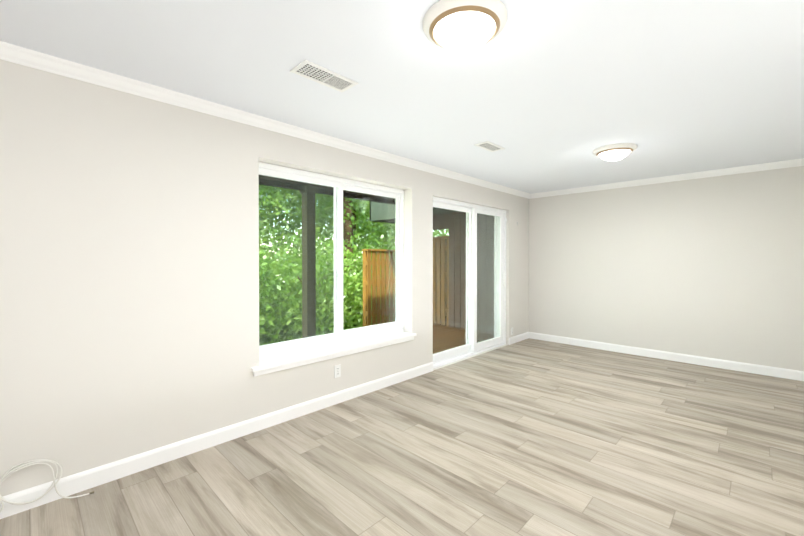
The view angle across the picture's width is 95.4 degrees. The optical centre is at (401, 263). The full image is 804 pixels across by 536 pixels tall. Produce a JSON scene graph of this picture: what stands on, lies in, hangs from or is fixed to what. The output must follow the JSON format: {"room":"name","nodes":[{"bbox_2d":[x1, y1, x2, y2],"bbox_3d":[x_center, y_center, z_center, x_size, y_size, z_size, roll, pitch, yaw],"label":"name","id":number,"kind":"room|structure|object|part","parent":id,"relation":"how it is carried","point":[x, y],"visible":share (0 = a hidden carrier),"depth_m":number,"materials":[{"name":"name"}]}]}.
{"room":"empty living room","nodes":[
{"label":"empty living room","id":0,"kind":"room"},
{"bbox_2d":[0,59,528,496],"bbox_3d":[-0.924,0.122,3.252,0.260,2.520,9.083,1,1,44],"label":"wall","id":1,"kind":"structure","parent":0,"point":[129,274],"depth_m":2.33,"materials":[{"name":"paint"}]},
{"bbox_2d":[0,362,432,518],"bbox_3d":[-1.722,1.259,2.252,0.013,0.108,5.999,1,1,44],"label":"baseboard","id":2,"kind":"structure","parent":1,"relation":"attached to","point":[89,479],"depth_m":2.48,"materials":[{"name":"white wood"}]},
{"bbox_2d":[0,41,531,198],"bbox_3d":[-0.811,-1.101,3.128,0.056,0.072,8.563,1,1,44],"label":"crown molding","id":3,"kind":"structure","parent":1,"relation":"attached to","point":[12,53],"depth_m":2.52,"materials":[{"name":"white wood"}]},
{"bbox_2d":[251,162,416,376],"bbox_3d":[-0.581,0.014,3.547,0.267,1.704,1.866,1,1,44],"label":"window unit","id":4,"kind":"structure","parent":1,"relation":"in","point":[339,336],"depth_m":3.55,"materials":[{"name":"white plastic"}]},
{"bbox_3d":[-0.545,0.830,3.521,0.166,0.072,1.866,1,1,44],"label":"window sill apron","id":5,"kind":"part","parent":4,"relation":"part of","materials":[{"name":"white wood"}]},
{"bbox_2d":[334,364,340,377],"bbox_3d":[-0.598,1.000,3.403,0.008,0.114,0.070,1,1,44],"label":"electrical outlet plate","id":6,"kind":"object","parent":1,"relation":"attached to","point":[337,370],"visible":1,"depth_m":3.40,"materials":[{"name":"white plastic"}]},
{"bbox_2d":[433,196,506,367],"bbox_3d":[0.933,0.226,5.149,0.184,2.108,1.867,1,1,44],"label":"door frame","id":7,"kind":"structure","parent":1,"relation":"attached to","point":[472,346],"depth_m":5.19,"materials":[{"name":"white plastic"}]},
{"bbox_3d":[0.653,0.214,4.889,0.007,1.876,0.892,1,1,44],"label":"glass","id":8,"kind":"part","parent":7,"relation":"part of","materials":[{"name":"clear glass"}]},
{"bbox_3d":[1.210,0.227,5.555,0.010,2.029,0.818,1,1,44],"label":"screen frame","id":9,"kind":"part","parent":7,"relation":"part of","materials":[{"name":"white plastic"}]},
{"bbox_2d":[477,214,494,342],"bbox_3d":[1.210,0.223,5.555,0.001,1.956,0.754,1,1,44],"label":"screen","id":10,"kind":"object","parent":1,"relation":"attached to","point":[478,246],"depth_m":5.63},
{"bbox_2d":[477,213,499,341],"bbox_3d":[1.288,0.208,5.461,0.007,1.876,0.692,1,1,44],"label":"glass","id":11,"kind":"object","parent":1,"relation":"attached to","point":[490,310],"visible":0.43,"depth_m":5.49,"materials":[{"name":"clear glass"}]},
{"bbox_2d":[509,332,527,344],"bbox_3d":[1.916,1.217,5.983,0.013,0.108,0.679,1,1,44],"label":"baseboard","id":12,"kind":"structure","parent":1,"relation":"attached to","point":[517,338],"depth_m":5.95,"materials":[{"name":"white wood"}]},
{"bbox_3d":[0.022,-0.011,4.423,0.019,3.200,12.083,1,1,44],"label":"cladding","id":13,"kind":"object","parent":1,"relation":"attached to","visible":0},
{"bbox_2d":[259,175,394,204],"bbox_3d":[-2.056,-1.083,3.216,1.270,0.270,7.750,1,1,44],"label":"soffit","id":14,"kind":"structure","parent":13,"relation":"attached to","point":[355,195],"depth_m":5.01,"materials":[{"name":"brown"}]},
{"bbox_2d":[370,201,459,223],"bbox_3d":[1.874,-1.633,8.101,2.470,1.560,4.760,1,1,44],"label":"balcony slab","id":15,"kind":"object","parent":13,"relation":"attached to","point":[375,207],"depth_m":7.02,"materials":[{"name":"grey paint"}]},
{"bbox_2d":[0,338,803,535],"bbox_3d":[0.465,1.357,1.912,3.620,0.080,8.563,1,1,44],"label":"floor","id":16,"kind":"structure","parent":0,"point":[530,437],"depth_m":2.38,"materials":[{"name":"laminate"}]},
{"bbox_2d":[0,459,93,511],"bbox_3d":[-2.025,1.185,1.875,0.069,0.265,0.679,1,1,44],"label":"coaxial cable","id":17,"kind":"object","parent":16,"relation":"on","point":[55,463],"visible":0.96,"depth_m":1.97,"materials":[{"name":"white plastic"}]},
{"bbox_2d":[0,0,803,193],"bbox_3d":[0.465,-1.173,1.883,4.140,0.100,9.083,1,1,44],"label":"ceiling","id":18,"kind":"structure","parent":0,"point":[549,95],"depth_m":2.15,"materials":[{"name":"white paint"}]},
{"bbox_2d":[290,59,357,91],"bbox_3d":[-0.462,-1.121,2.204,0.170,0.008,0.370,1,1,44],"label":"ceiling vent","id":19,"kind":"object","parent":18,"relation":"in","point":[307,69],"visible":1,"depth_m":2.19,"materials":[{"name":"white metal"}]},
{"bbox_2d":[423,0,506,52],"bbox_3d":[0.288,-1.062,1.699,0.384,0.115,0.384,1,1,44],"label":"ceiling light","id":20,"kind":"object","parent":18,"relation":"in","point":[461,26],"visible":1,"depth_m":1.61,"materials":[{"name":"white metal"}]},
{"bbox_2d":[474,141,504,151],"bbox_3d":[0.856,-1.137,3.561,0.150,0.008,0.320,1,1,44],"label":"ceiling vent","id":21,"kind":"object","parent":18,"relation":"in","point":[489,146],"visible":1,"depth_m":3.55,"materials":[{"name":"white metal"}]},
{"bbox_2d":[593,143,636,160],"bbox_3d":[2.118,-1.084,3.650,0.384,0.115,0.384,1,1,44],"label":"ceiling light","id":22,"kind":"object","parent":18,"relation":"in","point":[614,152],"visible":1,"depth_m":3.55,"materials":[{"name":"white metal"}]},
{"bbox_2d":[529,166,803,370],"bbox_3d":[3.638,0.103,4.966,3.880,2.520,0.260,1,1,44],"label":"wall","id":23,"kind":"structure","parent":0,"point":[710,267],"depth_m":4.78,"materials":[{"name":"paint"}]},
{"bbox_2d":[528,332,803,380],"bbox_3d":[3.442,1.229,4.978,3.600,0.108,0.013,1,1,44],"label":"baseboard","id":24,"kind":"structure","parent":23,"relation":"attached to","point":[705,361],"depth_m":4.78,"materials":[{"name":"white wood"}]},
{"bbox_2d":[532,158,803,197],"bbox_3d":[3.427,-1.121,4.936,3.480,0.072,0.056,1,1,44],"label":"crown molding","id":25,"kind":"structure","parent":23,"relation":"attached to","point":[796,162],"depth_m":4.73,"materials":[{"name":"white wood"}]},
{"label":"outside","id":26,"kind":"structure","parent":0,"visible":0},
{"bbox_3d":[-20.096,1.515,26.595,59.719,0.250,90.000,1,1,44],"label":"ground","id":27,"kind":"structure","parent":26,"visible":0},
{"bbox_2d":[259,185,301,266],"bbox_3d":[-5.305,-2.796,7.601,6.468,8.898,7.502,1,1,44],"label":"tree","id":28,"kind":"object","parent":27,"relation":"on","point":[267,201],"depth_m":8.33,"materials":[{"name":"green plant"}]},
{"bbox_2d":[259,221,319,336],"bbox_3d":[-3.745,0.268,8.210,4.172,2.756,5.017,1,1,44],"label":"tree","id":29,"kind":"object","parent":27,"relation":"on","point":[261,222],"depth_m":8.22,"materials":[{"name":"green plant"}]},
{"bbox_2d":[259,232,326,345],"bbox_3d":[-3.849,0.258,6.710,3.102,2.810,5.180,1,1,44],"label":"tree","id":30,"kind":"object","parent":27,"relation":"on","point":[271,295],"depth_m":6.64,"materials":[{"name":"green plant"}]},
{"bbox_2d":[259,185,333,264],"bbox_3d":[-4.960,-3.370,10.303,7.483,9.984,7.618,1,1,44],"label":"tree","id":31,"kind":"object","parent":27,"relation":"on","point":[279,218],"depth_m":10.10,"materials":[{"name":"green plant"}]},
{"bbox_2d":[259,187,383,266],"bbox_3d":[-3.842,-3.971,14.864,8.138,11.085,8.970,1,1,44],"label":"tree","id":32,"kind":"object","parent":27,"relation":"on","point":[301,228],"depth_m":14.44,"materials":[{"name":"green plant"}]},
{"bbox_2d":[259,186,393,318],"bbox_3d":[-1.873,-3.372,10.228,5.323,9.991,7.178,1,1,44],"label":"tree","id":33,"kind":"object","parent":27,"relation":"on","point":[348,203],"depth_m":9.94,"materials":[{"name":"green plant"}]},
{"bbox_2d":[259,208,393,344],"bbox_3d":[-2.189,0.213,8.063,2.621,2.869,4.769,1,1,44],"label":"tree","id":34,"kind":"object","parent":27,"relation":"on","point":[348,314],"depth_m":7.34,"materials":[{"name":"green plant"}]},
{"bbox_2d":[259,186,443,291],"bbox_3d":[-1.780,-3.049,12.214,6.911,9.300,7.537,1,1,44],"label":"tree","id":35,"kind":"object","parent":27,"relation":"on","point":[324,198],"depth_m":10.90,"materials":[{"name":"green plant"}]},
{"bbox_2d":[316,217,394,331],"bbox_3d":[-0.903,0.059,9.878,3.309,3.137,5.035,1,1,44],"label":"tree","id":36,"kind":"object","parent":27,"relation":"on","point":[359,265],"depth_m":9.05,"materials":[{"name":"green plant"}]},
{"bbox_2d":[320,222,394,321],"bbox_3d":[-0.944,0.141,11.527,3.964,2.936,5.551,1,1,44],"label":"tree","id":37,"kind":"object","parent":27,"relation":"on","point":[350,256],"depth_m":10.94,"materials":[{"name":"green plant"}]},
{"bbox_2d":[353,200,448,247],"bbox_3d":[0.623,-2.500,13.342,6.049,8.177,6.755,1,1,44],"label":"tree","id":38,"kind":"object","parent":27,"relation":"on","point":[393,229],"depth_m":12.19,"materials":[{"name":"green plant"}]},
{"bbox_2d":[356,201,448,252],"bbox_3d":[0.067,-3.609,17.120,8.378,10.310,8.470,1,1,44],"label":"tree","id":39,"kind":"object","parent":27,"relation":"on","point":[387,232],"depth_m":16.08,"materials":[{"name":"green plant"}]},
{"bbox_2d":[433,316,492,334],"bbox_3d":[2.018,1.417,8.183,2.330,0.260,2.370,1,1,44],"label":"patio slab","id":40,"kind":"object","parent":27,"relation":"on","point":[445,325],"depth_m":7.76,"materials":[{"name":"brown concrete"}]},
{"bbox_2d":[433,236,448,325],"bbox_3d":[0.711,0.362,7.769,0.800,1.858,0.180,1,1,44],"label":"fence","id":41,"kind":"object","parent":40,"relation":"on","point":[440,281],"depth_m":7.60,"materials":[{"name":"brown wood"}]},
{"bbox_2d":[445,239,446,315],"bbox_3d":[1.209,0.349,8.981,0.180,1.858,2.280,1,1,44],"label":"fence","id":42,"kind":"object","parent":40,"relation":"on","point":[446,276],"depth_m":8.74,"materials":[{"name":"brown wood"}]},
{"bbox_2d":[433,325,493,353],"bbox_3d":[-0.827,1.474,5.265,2.330,0.310,5.560,1,1,44],"label":"deck floor","id":43,"kind":"structure","parent":27,"relation":"on","point":[456,333],"depth_m":6.39,"materials":[{"name":"brown wood"}]},
{"bbox_2d":[301,185,317,337],"bbox_3d":[-1.243,0.148,4.881,0.170,2.349,0.170,1,1,44],"label":"column","id":44,"kind":"structure","parent":43,"relation":"on","point":[306,299],"depth_m":4.83,"materials":[{"name":"black paint"}]},
{"bbox_2d":[362,249,395,326],"bbox_3d":[-0.228,0.505,7.509,0.180,1.578,1.385,1,1,44],"label":"fence","id":45,"kind":"object","parent":43,"relation":"on","point":[367,282],"depth_m":7.16,"materials":[{"name":"brown wood"}]},
{"bbox_2d":[433,211,493,334],"bbox_3d":[1.111,0.079,7.295,2.410,2.435,0.135,1,1,44],"label":"wall","id":46,"kind":"structure","parent":43,"relation":"on","point":[462,256],"depth_m":7.20,"materials":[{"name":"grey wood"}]}
]}

